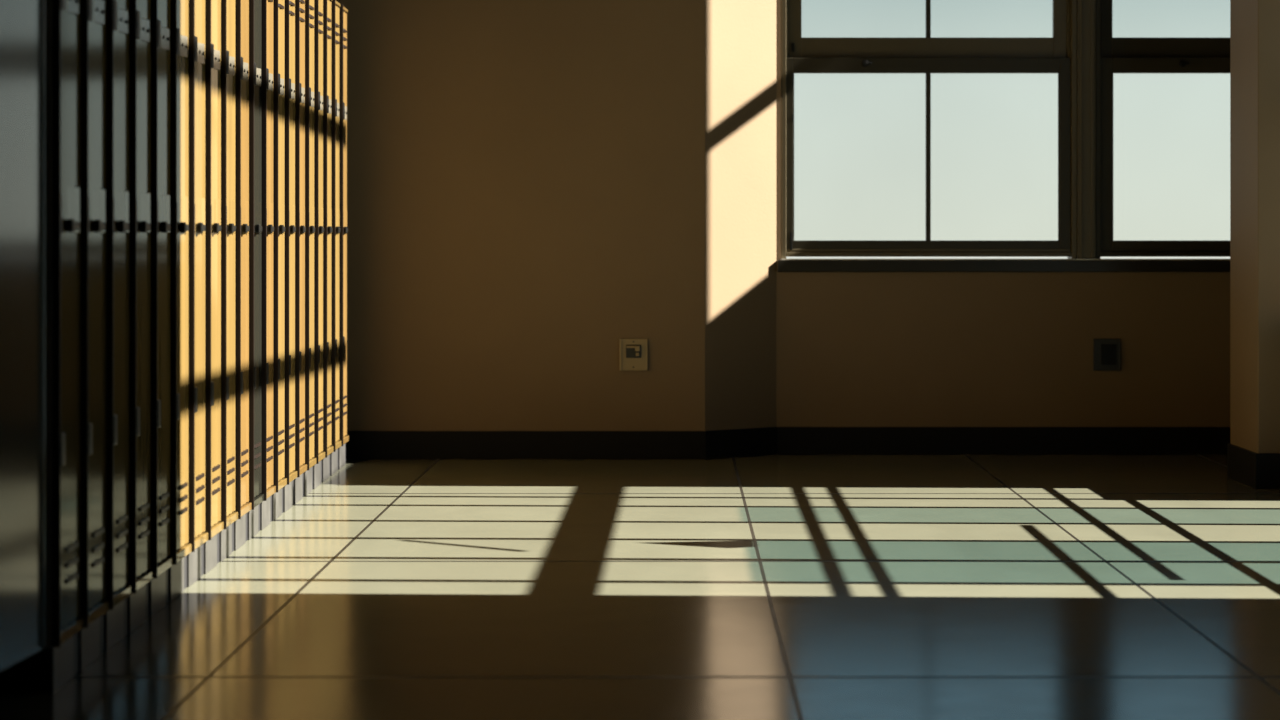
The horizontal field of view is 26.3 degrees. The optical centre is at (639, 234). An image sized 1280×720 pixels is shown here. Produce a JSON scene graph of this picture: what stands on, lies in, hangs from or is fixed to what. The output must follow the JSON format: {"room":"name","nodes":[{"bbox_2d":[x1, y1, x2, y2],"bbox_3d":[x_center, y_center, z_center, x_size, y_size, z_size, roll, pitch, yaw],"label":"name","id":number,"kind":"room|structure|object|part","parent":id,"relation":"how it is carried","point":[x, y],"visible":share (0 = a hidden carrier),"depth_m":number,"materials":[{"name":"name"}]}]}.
{"room":"school corridor","nodes":[
{"label":"school corridor","id":0,"kind":"room"},
{"bbox_2d":[0,454,1279,719],"bbox_3d":[1.050,1.050,5.000,6.300,0.100,16.400,0,0,0],"label":"floor","id":1,"kind":"structure","parent":0,"point":[779,586],"depth_m":7.54,"materials":[{"name":"tile"}]},
{"bbox_2d":[0,0,52,671],"bbox_3d":[-1.490,0.007,5.178,0.420,1.985,1.596,0,0,0],"label":"filler panel","id":2,"kind":"object","parent":1,"relation":"on","point":[26,26],"visible":1,"depth_m":5.80,"materials":[{"name":"grey metal"}]},
{"bbox_2d":[0,0,83,692],"bbox_3d":[-1.482,0.007,6.130,0.437,1.985,0.300,0,0,0],"label":"locker","id":3,"kind":"object","parent":1,"relation":"on","point":[47,670],"visible":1,"depth_m":6.11,"materials":[{"name":"black metal"}]},
{"bbox_3d":[-1.291,-0.048,6.132,0.022,1.839,0.280,0,0,0],"label":"door","id":4,"kind":"part","parent":3,"relation":"part of","materials":[{"name":"grey metal"}]},
{"bbox_3d":[-1.287,0.888,6.133,0.030,0.024,0.289,0,0,0],"label":"rail","id":5,"kind":"part","parent":3,"relation":"part of","materials":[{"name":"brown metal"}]},
{"bbox_3d":[-1.274,-0.021,6.157,0.020,0.030,0.095,0,0,0],"label":"lever","id":6,"kind":"part","parent":3,"relation":"part of","materials":[{"name":"black metal"}]},
{"bbox_3d":[-1.284,-0.530,6.185,0.016,0.060,0.090,0,0,0],"label":"number plate","id":7,"kind":"part","parent":3,"relation":"part of","materials":[{"name":"grey metal"}]},
{"bbox_3d":[-1.284,-0.058,6.194,0.016,0.105,0.097,0,0,0],"label":"handle","id":8,"kind":"part","parent":3,"relation":"part of","materials":[{"name":"grey metal"}]},
{"bbox_2d":[77,0,109,670],"bbox_3d":[-1.482,0.007,6.430,0.437,1.985,0.300,0,0,0],"label":"locker","id":9,"kind":"object","parent":1,"relation":"on","point":[94,606],"visible":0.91,"depth_m":6.42,"materials":[{"name":"black"}]},
{"bbox_3d":[-1.291,-0.048,6.432,0.022,1.839,0.280,0,0,0],"label":"door","id":10,"kind":"part","parent":9,"relation":"part of","materials":[{"name":"grey metal"}]},
{"bbox_3d":[-1.274,-0.021,6.457,0.020,0.030,0.095,0,0,0],"label":"lever","id":11,"kind":"part","parent":9,"relation":"part of","materials":[{"name":"black metal"}]},
{"bbox_3d":[-1.287,0.888,6.433,0.030,0.024,0.289,0,0,0],"label":"rail","id":12,"kind":"part","parent":9,"relation":"part of","materials":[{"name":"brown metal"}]},
{"bbox_3d":[-1.284,-0.530,6.485,0.016,0.060,0.090,0,0,0],"label":"number plate","id":13,"kind":"part","parent":9,"relation":"part of","materials":[{"name":"grey metal"}]},
{"bbox_3d":[-1.284,-0.058,6.494,0.016,0.105,0.097,0,0,0],"label":"handle","id":14,"kind":"part","parent":9,"relation":"part of","materials":[{"name":"grey metal"}]},
{"bbox_2d":[104,0,132,651],"bbox_3d":[-1.482,0.007,6.730,0.437,1.985,0.300,0,0,0],"label":"locker","id":15,"kind":"object","parent":1,"relation":"on","point":[118,590],"visible":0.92,"depth_m":6.71,"materials":[{"name":"black"}]},
{"bbox_3d":[-1.291,-0.048,6.732,0.022,1.839,0.280,0,0,0],"label":"door","id":16,"kind":"part","parent":15,"relation":"part of","materials":[{"name":"grey metal"}]},
{"bbox_3d":[-1.274,-0.021,6.758,0.020,0.030,0.095,0,0,0],"label":"lever","id":17,"kind":"part","parent":15,"relation":"part of","materials":[{"name":"black metal"}]},
{"bbox_3d":[-1.287,0.888,6.732,0.030,0.024,0.289,0,0,0],"label":"rail","id":18,"kind":"part","parent":15,"relation":"part of","materials":[{"name":"grey metal"}]},
{"bbox_3d":[-1.284,-0.530,6.785,0.016,0.060,0.090,0,0,0],"label":"number plate","id":19,"kind":"part","parent":15,"relation":"part of","materials":[{"name":"grey metal"}]},
{"bbox_3d":[-1.284,-0.058,6.793,0.016,0.105,0.097,0,0,0],"label":"handle","id":20,"kind":"part","parent":15,"relation":"part of","materials":[{"name":"grey metal"}]},
{"bbox_2d":[128,0,153,632],"bbox_3d":[-1.482,0.007,7.030,0.437,1.985,0.300,0,0,0],"label":"locker","id":21,"kind":"object","parent":1,"relation":"on","point":[140,576],"visible":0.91,"depth_m":7.03,"materials":[{"name":"black"}]},
{"bbox_3d":[-1.291,-0.048,7.032,0.022,1.839,0.280,0,0,0],"label":"door","id":22,"kind":"part","parent":21,"relation":"part of","materials":[{"name":"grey metal"}]},
{"bbox_3d":[-1.287,0.888,7.032,0.030,0.024,0.289,0,0,0],"label":"rail","id":23,"kind":"part","parent":21,"relation":"part of","materials":[{"name":"grey metal"}]},
{"bbox_3d":[-1.284,-0.530,7.085,0.016,0.060,0.090,0,0,0],"label":"number plate","id":24,"kind":"part","parent":21,"relation":"part of","materials":[{"name":"grey metal"}]},
{"bbox_3d":[-1.274,-0.021,7.058,0.020,0.030,0.095,0,0,0],"label":"lever","id":25,"kind":"part","parent":21,"relation":"part of","materials":[{"name":"black metal"}]},
{"bbox_3d":[-1.284,-0.058,7.093,0.016,0.105,0.097,0,0,0],"label":"handle","id":26,"kind":"part","parent":21,"relation":"part of","materials":[{"name":"grey metal"}]},
{"bbox_2d":[148,0,173,616],"bbox_3d":[-1.482,0.007,7.330,0.437,1.985,0.300,0,0,0],"label":"locker","id":27,"kind":"object","parent":1,"relation":"on","point":[161,561],"visible":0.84,"depth_m":7.32,"materials":[{"name":"black"}]},
{"bbox_3d":[-1.291,-0.048,7.332,0.022,1.839,0.280,0,0,0],"label":"door","id":28,"kind":"part","parent":27,"relation":"part of","materials":[{"name":"grey metal"}]},
{"bbox_3d":[-1.274,-0.021,7.357,0.020,0.030,0.095,0,0,0],"label":"lever","id":29,"kind":"part","parent":27,"relation":"part of","materials":[{"name":"black metal"}]},
{"bbox_3d":[-1.284,-0.530,7.385,0.016,0.060,0.090,0,0,0],"label":"number plate","id":30,"kind":"part","parent":27,"relation":"part of","materials":[{"name":"grey metal"}]},
{"bbox_3d":[-1.287,0.888,7.332,0.030,0.024,0.289,0,0,0],"label":"rail","id":31,"kind":"part","parent":27,"relation":"part of","materials":[{"name":"grey metal"}]},
{"bbox_3d":[-1.284,-0.058,7.394,0.016,0.105,0.097,0,0,0],"label":"handle","id":32,"kind":"part","parent":27,"relation":"part of","materials":[{"name":"grey metal"}]},
{"bbox_2d":[169,0,191,600],"bbox_3d":[-1.482,0.007,7.630,0.437,1.985,0.300,0,0,0],"label":"locker","id":33,"kind":"object","parent":1,"relation":"on","point":[179,9],"visible":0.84,"depth_m":7.62,"materials":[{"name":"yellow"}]},
{"bbox_3d":[-1.291,-0.048,7.632,0.022,1.839,0.280,0,0,0],"label":"door","id":34,"kind":"part","parent":33,"relation":"part of","materials":[{"name":"yellow metal"}]},
{"bbox_3d":[-1.274,-0.021,7.657,0.020,0.030,0.095,0,0,0],"label":"lever","id":35,"kind":"part","parent":33,"relation":"part of","materials":[{"name":"black metal"}]},
{"bbox_3d":[-1.284,-0.530,7.685,0.016,0.060,0.090,0,0,0],"label":"number plate","id":36,"kind":"part","parent":33,"relation":"part of","materials":[{"name":"grey metal"}]},
{"bbox_3d":[-1.284,-0.058,7.694,0.016,0.105,0.097,0,0,0],"label":"handle","id":37,"kind":"part","parent":33,"relation":"part of","materials":[{"name":"beige metal"}]},
{"bbox_3d":[-1.287,0.888,7.633,0.030,0.024,0.289,0,0,0],"label":"rail","id":38,"kind":"part","parent":33,"relation":"part of","materials":[{"name":"yellow metal"}]},
{"bbox_2d":[186,0,207,586],"bbox_3d":[-1.482,0.007,7.930,0.437,1.985,0.300,0,0,0],"label":"locker","id":39,"kind":"object","parent":1,"relation":"on","point":[198,537],"visible":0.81,"depth_m":7.92,"materials":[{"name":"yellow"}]},
{"bbox_3d":[-1.291,-0.048,7.932,0.022,1.839,0.280,0,0,0],"label":"door","id":40,"kind":"part","parent":39,"relation":"part of","materials":[{"name":"yellow metal"}]},
{"bbox_3d":[-1.284,-0.530,7.985,0.016,0.060,0.090,0,0,0],"label":"number plate","id":41,"kind":"part","parent":39,"relation":"part of","materials":[{"name":"grey metal"}]},
{"bbox_3d":[-1.274,-0.021,7.957,0.020,0.030,0.095,0,0,0],"label":"lever","id":42,"kind":"part","parent":39,"relation":"part of","materials":[{"name":"black metal"}]},
{"bbox_3d":[-1.287,0.888,7.933,0.030,0.024,0.289,0,0,0],"label":"rail","id":43,"kind":"part","parent":39,"relation":"part of","materials":[{"name":"yellow metal"}]},
{"bbox_3d":[-1.284,-0.058,7.994,0.016,0.105,0.097,0,0,0],"label":"handle","id":44,"kind":"part","parent":39,"relation":"part of","materials":[{"name":"yellow metal"}]},
{"bbox_2d":[204,0,223,573],"bbox_3d":[-1.482,0.007,8.230,0.437,1.985,0.300,0,0,0],"label":"locker","id":45,"kind":"object","parent":1,"relation":"on","point":[213,527],"visible":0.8,"depth_m":8.22,"materials":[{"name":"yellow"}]},
{"bbox_3d":[-1.291,-0.048,8.232,0.022,1.839,0.280,0,0,0],"label":"door","id":46,"kind":"part","parent":45,"relation":"part of","materials":[{"name":"yellow metal"}]},
{"bbox_3d":[-1.274,-0.021,8.258,0.020,0.030,0.095,0,0,0],"label":"lever","id":47,"kind":"part","parent":45,"relation":"part of","materials":[{"name":"black metal"}]},
{"bbox_3d":[-1.284,-0.530,8.285,0.016,0.060,0.090,0,0,0],"label":"number plate","id":48,"kind":"part","parent":45,"relation":"part of","materials":[{"name":"grey metal"}]},
{"bbox_3d":[-1.287,0.888,8.232,0.030,0.024,0.289,0,0,0],"label":"rail","id":49,"kind":"part","parent":45,"relation":"part of","materials":[{"name":"yellow metal"}]},
{"bbox_3d":[-1.284,-0.058,8.293,0.016,0.105,0.097,0,0,0],"label":"handle","id":50,"kind":"part","parent":45,"relation":"part of","materials":[{"name":"yellow metal"}]},
{"bbox_2d":[218,0,237,561],"bbox_3d":[-1.482,0.007,8.530,0.437,1.985,0.300,0,0,0],"label":"locker","id":51,"kind":"object","parent":1,"relation":"on","point":[228,228],"visible":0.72,"depth_m":8.53,"materials":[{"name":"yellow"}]},
{"bbox_3d":[-1.291,-0.048,8.532,0.022,1.839,0.280,0,0,0],"label":"door","id":52,"kind":"part","parent":51,"relation":"part of","materials":[{"name":"yellow metal"}]},
{"bbox_3d":[-1.274,-0.021,8.557,0.020,0.030,0.095,0,0,0],"label":"lever","id":53,"kind":"part","parent":51,"relation":"part of","materials":[{"name":"black metal"}]},
{"bbox_3d":[-1.284,-0.530,8.585,0.016,0.060,0.090,0,0,0],"label":"number plate","id":54,"kind":"part","parent":51,"relation":"part of","materials":[{"name":"grey metal"}]},
{"bbox_3d":[-1.284,-0.058,8.594,0.016,0.105,0.097,0,0,0],"label":"handle","id":55,"kind":"part","parent":51,"relation":"part of","materials":[{"name":"yellow metal"}]},
{"bbox_3d":[-1.287,0.888,8.533,0.030,0.024,0.289,0,0,0],"label":"rail","id":56,"kind":"part","parent":51,"relation":"part of","materials":[{"name":"yellow metal"}]},
{"bbox_2d":[233,0,251,550],"bbox_3d":[-1.482,0.007,8.830,0.437,1.985,0.300,0,0,0],"label":"locker","id":57,"kind":"object","parent":1,"relation":"on","point":[241,6],"visible":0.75,"depth_m":8.82,"materials":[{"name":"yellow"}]},
{"bbox_3d":[-1.291,-0.048,8.832,0.022,1.839,0.280,0,0,0],"label":"door","id":58,"kind":"part","parent":57,"relation":"part of","materials":[{"name":"metal"}]},
{"bbox_3d":[-1.284,-0.530,8.885,0.016,0.060,0.090,0,0,0],"label":"number plate","id":59,"kind":"part","parent":57,"relation":"part of","materials":[{"name":"grey metal"}]},
{"bbox_3d":[-1.274,-0.021,8.857,0.020,0.030,0.095,0,0,0],"label":"lever","id":60,"kind":"part","parent":57,"relation":"part of","materials":[{"name":"black metal"}]},
{"bbox_3d":[-1.284,-0.058,8.893,0.016,0.105,0.097,0,0,0],"label":"handle","id":61,"kind":"part","parent":57,"relation":"part of","materials":[{"name":"metal"}]},
{"bbox_3d":[-1.287,0.888,8.832,0.030,0.024,0.289,0,0,0],"label":"rail","id":62,"kind":"part","parent":57,"relation":"part of","materials":[{"name":"metal"}]},
{"bbox_2d":[246,0,263,539],"bbox_3d":[-1.482,0.007,9.130,0.437,1.985,0.300,0,0,0],"label":"locker","id":63,"kind":"object","parent":1,"relation":"on","point":[255,6],"visible":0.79,"depth_m":9.12,"materials":[{"name":"black"}]},
{"bbox_3d":[-1.291,-0.048,9.132,0.022,1.839,0.280,0,0,0],"label":"door","id":64,"kind":"part","parent":63,"relation":"part of","materials":[{"name":"yellow metal"}]},
{"bbox_3d":[-1.274,-0.021,9.158,0.020,0.030,0.095,0,0,0],"label":"lever","id":65,"kind":"part","parent":63,"relation":"part of","materials":[{"name":"black metal"}]},
{"bbox_3d":[-1.284,-0.530,9.185,0.016,0.060,0.090,0,0,0],"label":"number plate","id":66,"kind":"part","parent":63,"relation":"part of","materials":[{"name":"grey metal"}]},
{"bbox_3d":[-1.287,0.888,9.133,0.030,0.024,0.289,0,0,0],"label":"rail","id":67,"kind":"part","parent":63,"relation":"part of","materials":[{"name":"grey metal"}]},
{"bbox_3d":[-1.284,-0.058,9.194,0.016,0.105,0.097,0,0,0],"label":"handle","id":68,"kind":"part","parent":63,"relation":"part of","materials":[{"name":"grey metal"}]},
{"bbox_2d":[260,0,275,529],"bbox_3d":[-1.482,0.007,9.430,0.437,1.985,0.300,0,0,0],"label":"locker","id":69,"kind":"object","parent":1,"relation":"on","point":[268,490],"visible":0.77,"depth_m":9.32,"materials":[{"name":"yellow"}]},
{"bbox_3d":[-1.291,-0.048,9.432,0.022,1.839,0.280,0,0,0],"label":"door","id":70,"kind":"part","parent":69,"relation":"part of","materials":[{"name":"metal"}]},
{"bbox_3d":[-1.274,-0.021,9.457,0.020,0.030,0.095,0,0,0],"label":"lever","id":71,"kind":"part","parent":69,"relation":"part of","materials":[{"name":"black metal"}]},
{"bbox_3d":[-1.284,-0.058,9.493,0.016,0.105,0.097,0,0,0],"label":"handle","id":72,"kind":"part","parent":69,"relation":"part of","materials":[{"name":"metal"}]},
{"bbox_3d":[-1.284,-0.530,9.485,0.016,0.060,0.090,0,0,0],"label":"number plate","id":73,"kind":"part","parent":69,"relation":"part of","materials":[{"name":"grey metal"}]},
{"bbox_3d":[-1.287,0.888,9.432,0.030,0.024,0.289,0,0,0],"label":"rail","id":74,"kind":"part","parent":69,"relation":"part of","materials":[{"name":"metal"}]},
{"bbox_2d":[271,0,286,520],"bbox_3d":[-1.482,0.007,9.730,0.437,1.985,0.300,0,0,0],"label":"locker","id":75,"kind":"object","parent":1,"relation":"on","point":[279,481],"visible":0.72,"depth_m":9.62,"materials":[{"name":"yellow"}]},
{"bbox_3d":[-1.291,-0.048,9.732,0.022,1.839,0.280,0,0,0],"label":"door","id":76,"kind":"part","parent":75,"relation":"part of","materials":[{"name":"yellow metal"}]},
{"bbox_3d":[-1.284,-0.530,9.785,0.016,0.060,0.090,0,0,0],"label":"number plate","id":77,"kind":"part","parent":75,"relation":"part of","materials":[{"name":"grey metal"}]},
{"bbox_3d":[-1.274,-0.021,9.758,0.020,0.030,0.095,0,0,0],"label":"lever","id":78,"kind":"part","parent":75,"relation":"part of","materials":[{"name":"black metal"}]},
{"bbox_3d":[-1.284,-0.058,9.793,0.016,0.105,0.097,0,0,0],"label":"handle","id":79,"kind":"part","parent":75,"relation":"part of","materials":[{"name":"yellow metal"}]},
{"bbox_3d":[-1.287,0.888,9.732,0.030,0.024,0.289,0,0,0],"label":"rail","id":80,"kind":"part","parent":75,"relation":"part of","materials":[{"name":"yellow metal"}]},
{"bbox_2d":[283,0,296,511],"bbox_3d":[-1.482,0.007,10.030,0.437,1.985,0.300,0,0,0],"label":"locker","id":81,"kind":"object","parent":1,"relation":"on","point":[290,229],"visible":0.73,"depth_m":10.02,"materials":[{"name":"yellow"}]},
{"bbox_3d":[-1.291,-0.048,10.032,0.022,1.839,0.280,0,0,0],"label":"door","id":82,"kind":"part","parent":81,"relation":"part of","materials":[{"name":"yellow metal"}]},
{"bbox_3d":[-1.274,-0.021,10.057,0.020,0.030,0.095,0,0,0],"label":"lever","id":83,"kind":"part","parent":81,"relation":"part of","materials":[{"name":"black metal"}]},
{"bbox_3d":[-1.284,-0.058,10.094,0.016,0.105,0.097,0,0,0],"label":"handle","id":84,"kind":"part","parent":81,"relation":"part of","materials":[{"name":"yellow metal"}]},
{"bbox_3d":[-1.287,0.888,10.033,0.030,0.024,0.289,0,0,0],"label":"rail","id":85,"kind":"part","parent":81,"relation":"part of","materials":[{"name":"yellow metal"}]},
{"bbox_3d":[-1.284,-0.530,10.085,0.016,0.060,0.090,0,0,0],"label":"number plate","id":86,"kind":"part","parent":81,"relation":"part of","materials":[{"name":"grey metal"}]},
{"bbox_2d":[294,0,306,503],"bbox_3d":[-1.482,0.007,10.330,0.437,1.985,0.300,0,0,0],"label":"locker","id":87,"kind":"object","parent":1,"relation":"on","point":[300,467],"visible":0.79,"depth_m":10.37,"materials":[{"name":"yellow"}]},
{"bbox_3d":[-1.291,-0.048,10.332,0.022,1.839,0.280,0,0,0],"label":"door","id":88,"kind":"part","parent":87,"relation":"part of","materials":[{"name":"metal"}]},
{"bbox_3d":[-1.284,-0.058,10.393,0.016,0.105,0.097,0,0,0],"label":"handle","id":89,"kind":"part","parent":87,"relation":"part of","materials":[{"name":"metal"}]},
{"bbox_3d":[-1.284,-0.530,10.385,0.016,0.060,0.090,0,0,0],"label":"number plate","id":90,"kind":"part","parent":87,"relation":"part of","materials":[{"name":"grey metal"}]},
{"bbox_3d":[-1.274,-0.021,10.357,0.020,0.030,0.095,0,0,0],"label":"lever","id":91,"kind":"part","parent":87,"relation":"part of","materials":[{"name":"black metal"}]},
{"bbox_3d":[-1.287,0.888,10.332,0.030,0.024,0.289,0,0,0],"label":"rail","id":92,"kind":"part","parent":87,"relation":"part of","materials":[{"name":"metal"}]},
{"bbox_2d":[304,0,315,496],"bbox_3d":[-1.482,0.007,10.630,0.437,1.985,0.300,0,0,0],"label":"locker","id":93,"kind":"object","parent":1,"relation":"on","point":[309,4],"visible":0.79,"depth_m":10.52,"materials":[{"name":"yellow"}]},
{"bbox_3d":[-1.291,-0.048,10.632,0.022,1.839,0.280,0,0,0],"label":"door","id":94,"kind":"part","parent":93,"relation":"part of","materials":[{"name":"yellow metal"}]},
{"bbox_3d":[-1.284,-0.530,10.685,0.016,0.060,0.090,0,0,0],"label":"number plate","id":95,"kind":"part","parent":93,"relation":"part of","materials":[{"name":"grey metal"}]},
{"bbox_3d":[-1.274,-0.021,10.658,0.020,0.030,0.095,0,0,0],"label":"lever","id":96,"kind":"part","parent":93,"relation":"part of","materials":[{"name":"black metal"}]},
{"bbox_3d":[-1.284,-0.058,10.694,0.016,0.105,0.097,0,0,0],"label":"handle","id":97,"kind":"part","parent":93,"relation":"part of","materials":[{"name":"yellow metal"}]},
{"bbox_3d":[-1.287,0.888,10.633,0.030,0.024,0.289,0,0,0],"label":"rail","id":98,"kind":"part","parent":93,"relation":"part of","materials":[{"name":"metal"}]},
{"bbox_2d":[312,0,324,488],"bbox_3d":[-1.482,0.007,10.930,0.437,1.985,0.300,0,0,0],"label":"locker","id":99,"kind":"object","parent":1,"relation":"on","point":[318,4],"visible":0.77,"depth_m":10.79,"materials":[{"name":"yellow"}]},
{"bbox_3d":[-1.291,-0.048,10.932,0.022,1.839,0.280,0,0,0],"label":"door","id":100,"kind":"part","parent":99,"relation":"part of","materials":[{"name":"yellow metal"}]},
{"bbox_3d":[-1.284,-0.058,10.993,0.016,0.105,0.097,0,0,0],"label":"handle","id":101,"kind":"part","parent":99,"relation":"part of","materials":[{"name":"yellow metal"}]},
{"bbox_3d":[-1.284,-0.530,10.985,0.016,0.060,0.090,0,0,0],"label":"number plate","id":102,"kind":"part","parent":99,"relation":"part of","materials":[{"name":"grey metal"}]},
{"bbox_3d":[-1.274,-0.021,10.957,0.020,0.030,0.095,0,0,0],"label":"lever","id":103,"kind":"part","parent":99,"relation":"part of","materials":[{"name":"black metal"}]},
{"bbox_3d":[-1.287,0.888,10.932,0.030,0.024,0.289,0,0,0],"label":"rail","id":104,"kind":"part","parent":99,"relation":"part of","materials":[{"name":"metal"}]},
{"bbox_2d":[321,0,332,481],"bbox_3d":[-1.482,0.007,11.230,0.437,1.985,0.300,0,0,0],"label":"locker","id":105,"kind":"object","parent":1,"relation":"on","point":[327,211],"visible":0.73,"depth_m":11.11,"materials":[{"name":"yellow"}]},
{"bbox_3d":[-1.291,-0.048,11.232,0.022,1.839,0.280,0,0,0],"label":"door","id":106,"kind":"part","parent":105,"relation":"part of","materials":[{"name":"yellow metal"}]},
{"bbox_3d":[-1.274,-0.021,11.258,0.020,0.030,0.095,0,0,0],"label":"lever","id":107,"kind":"part","parent":105,"relation":"part of","materials":[{"name":"black metal"}]},
{"bbox_3d":[-1.287,0.888,11.232,0.030,0.024,0.289,0,0,0],"label":"rail","id":108,"kind":"part","parent":105,"relation":"part of","materials":[{"name":"yellow metal"}]},
{"bbox_3d":[-1.284,-0.058,11.293,0.016,0.105,0.097,0,0,0],"label":"handle","id":109,"kind":"part","parent":105,"relation":"part of","materials":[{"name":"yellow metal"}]},
{"bbox_2d":[330,0,340,475],"bbox_3d":[-1.482,0.007,11.530,0.437,1.985,0.300,0,0,0],"label":"locker","id":110,"kind":"object","parent":1,"relation":"on","point":[335,443],"visible":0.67,"depth_m":11.41,"materials":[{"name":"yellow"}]},
{"bbox_3d":[-1.291,-0.048,11.532,0.022,1.839,0.280,0,0,0],"label":"door","id":111,"kind":"part","parent":110,"relation":"part of","materials":[{"name":"yellow metal"}]},
{"bbox_3d":[-1.287,0.888,11.533,0.030,0.024,0.289,0,0,0],"label":"rail","id":112,"kind":"part","parent":110,"relation":"part of","materials":[{"name":"yellow metal"}]},
{"bbox_3d":[-1.274,-0.021,11.557,0.020,0.030,0.095,0,0,0],"label":"lever","id":113,"kind":"part","parent":110,"relation":"part of","materials":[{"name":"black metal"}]},
{"bbox_3d":[-1.284,-0.058,11.594,0.016,0.105,0.097,0,0,0],"label":"handle","id":114,"kind":"part","parent":110,"relation":"part of","materials":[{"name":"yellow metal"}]},
{"bbox_2d":[338,4,348,469],"bbox_3d":[-1.482,0.007,11.830,0.437,1.985,0.300,0,0,0],"label":"locker","id":115,"kind":"object","parent":1,"relation":"on","point":[343,11],"visible":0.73,"depth_m":11.71,"materials":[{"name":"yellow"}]},
{"bbox_3d":[-1.291,-0.048,11.832,0.022,1.839,0.280,0,0,0],"label":"door","id":116,"kind":"part","parent":115,"relation":"part of","materials":[{"name":"metal"}]},
{"bbox_3d":[-1.284,-0.058,11.893,0.016,0.105,0.097,0,0,0],"label":"handle","id":117,"kind":"part","parent":115,"relation":"part of","materials":[{"name":"metal"}]},
{"bbox_3d":[-1.274,-0.021,11.857,0.020,0.030,0.095,0,0,0],"label":"lever","id":118,"kind":"part","parent":115,"relation":"part of","materials":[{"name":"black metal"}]},
{"bbox_3d":[-1.287,0.888,11.832,0.030,0.024,0.289,0,0,0],"label":"rail","id":119,"kind":"part","parent":115,"relation":"part of","materials":[{"name":"metal"}]},
{"bbox_2d":[336,0,1229,430],"bbox_3d":[0.950,-1.975,12.520,5.500,5.950,0.560,0,0,0],"label":"wall","id":120,"kind":"structure","parent":0,"point":[535,187],"depth_m":12.24,"materials":[{"name":"beige paint"}]},
{"bbox_2d":[619,339,647,370],"bbox_3d":[-0.029,0.534,12.225,0.125,0.143,0.030,0,0,0],"label":"power outlet","id":121,"kind":"object","parent":120,"relation":"attached to","point":[633,353],"visible":1,"depth_m":12.23,"materials":[{"name":"beige plastic"}]},
{"bbox_2d":[626,345,640,357],"bbox_3d":[-0.029,0.519,12.220,0.069,0.059,0.021,0,0,0],"label":"receptacle","id":122,"kind":"object","parent":121,"relation":"attached to","point":[632,351],"depth_m":12.22,"materials":[{"name":"beige plastic"}]},
{"bbox_2d":[345,427,1229,458],"bbox_3d":[0.857,0.938,12.396,5.284,0.125,0.244,0,0,-5],"label":"baseboard","id":123,"kind":"structure","parent":120,"relation":"attached to","point":[713,444],"depth_m":12.49,"materials":[{"name":"black plastic"}]},
{"bbox_2d":[781,0,1076,258],"bbox_3d":[1.319,-0.821,12.572,1.348,1.859,0.135,0,0,0],"label":"window","id":124,"kind":"structure","parent":120,"relation":"in","point":[928,55],"depth_m":12.53,"materials":[{"name":"clear glass"}]},
{"bbox_3d":[1.319,-1.252,12.589,1.294,0.907,0.035,0,0,0],"label":"sash","id":125,"kind":"part","parent":124,"relation":"part of","materials":[{"name":"glass"}]},
{"bbox_2d":[777,260,1229,271],"bbox_3d":[2.062,0.141,12.494,2.875,0.055,0.052,0,0,0],"label":"window sill","id":126,"kind":"structure","parent":120,"relation":"attached to","point":[782,265],"depth_m":12.47,"materials":[{"name":"black stone"}]},
{"bbox_2d":[781,259,1229,259],"bbox_3d":[2.071,0.111,12.501,2.857,0.006,0.058,0,0,0],"label":"trim","id":127,"kind":"structure","parent":120,"relation":"attached to","point":[781,259],"depth_m":12.47,"materials":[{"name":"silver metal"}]},
{"bbox_2d":[1077,0,1095,258],"bbox_3d":[2.036,-0.821,12.558,0.082,1.858,0.144,0,0,0],"label":"window mullion","id":128,"kind":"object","parent":120,"relation":"attached to","point":[1086,9],"depth_m":12.49,"materials":[{"name":"brown metal"}]},
{"bbox_2d":[1093,339,1119,370],"bbox_3d":[2.127,0.545,12.492,0.123,0.146,0.016,0,0,0],"label":"power outlet","id":129,"kind":"object","parent":120,"relation":"attached to","point":[1106,352],"visible":1,"depth_m":12.49,"materials":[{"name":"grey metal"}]},
{"bbox_2d":[1101,344,1115,364],"bbox_3d":[2.135,0.545,12.489,0.071,0.095,0.005,0,0,0],"label":"receptacle","id":130,"kind":"object","parent":129,"relation":"attached to","point":[1108,351],"depth_m":12.49,"materials":[{"name":"black plastic"}]},
{"bbox_2d":[1096,0,1229,258],"bbox_3d":[2.745,-0.821,12.572,1.332,1.859,0.135,0,0,0],"label":"window","id":131,"kind":"structure","parent":120,"relation":"in","point":[1113,55],"depth_m":12.53,"materials":[{"name":"brown metal"}]},
{"bbox_3d":[2.748,-1.252,12.589,1.283,0.907,0.035,0,0,0],"label":"sash","id":132,"kind":"part","parent":131,"relation":"part of","materials":[{"name":"brown metal"}]},
{"bbox_2d":[1230,0,1279,452],"bbox_3d":[2.967,-0.370,11.055,1.065,2.740,0.510,0,0,0],"label":"pillar","id":133,"kind":"structure","parent":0,"point":[1254,24],"depth_m":10.86,"materials":[{"name":"beige paint"}]},
{"bbox_2d":[1227,443,1279,488],"bbox_3d":[2.528,0.930,11.049,0.210,0.140,0.522,0,0,0],"label":"baseboard","id":134,"kind":"structure","parent":133,"relation":"attached to","point":[1247,467],"depth_m":10.82,"materials":[{"name":"black plastic"}]}
]}

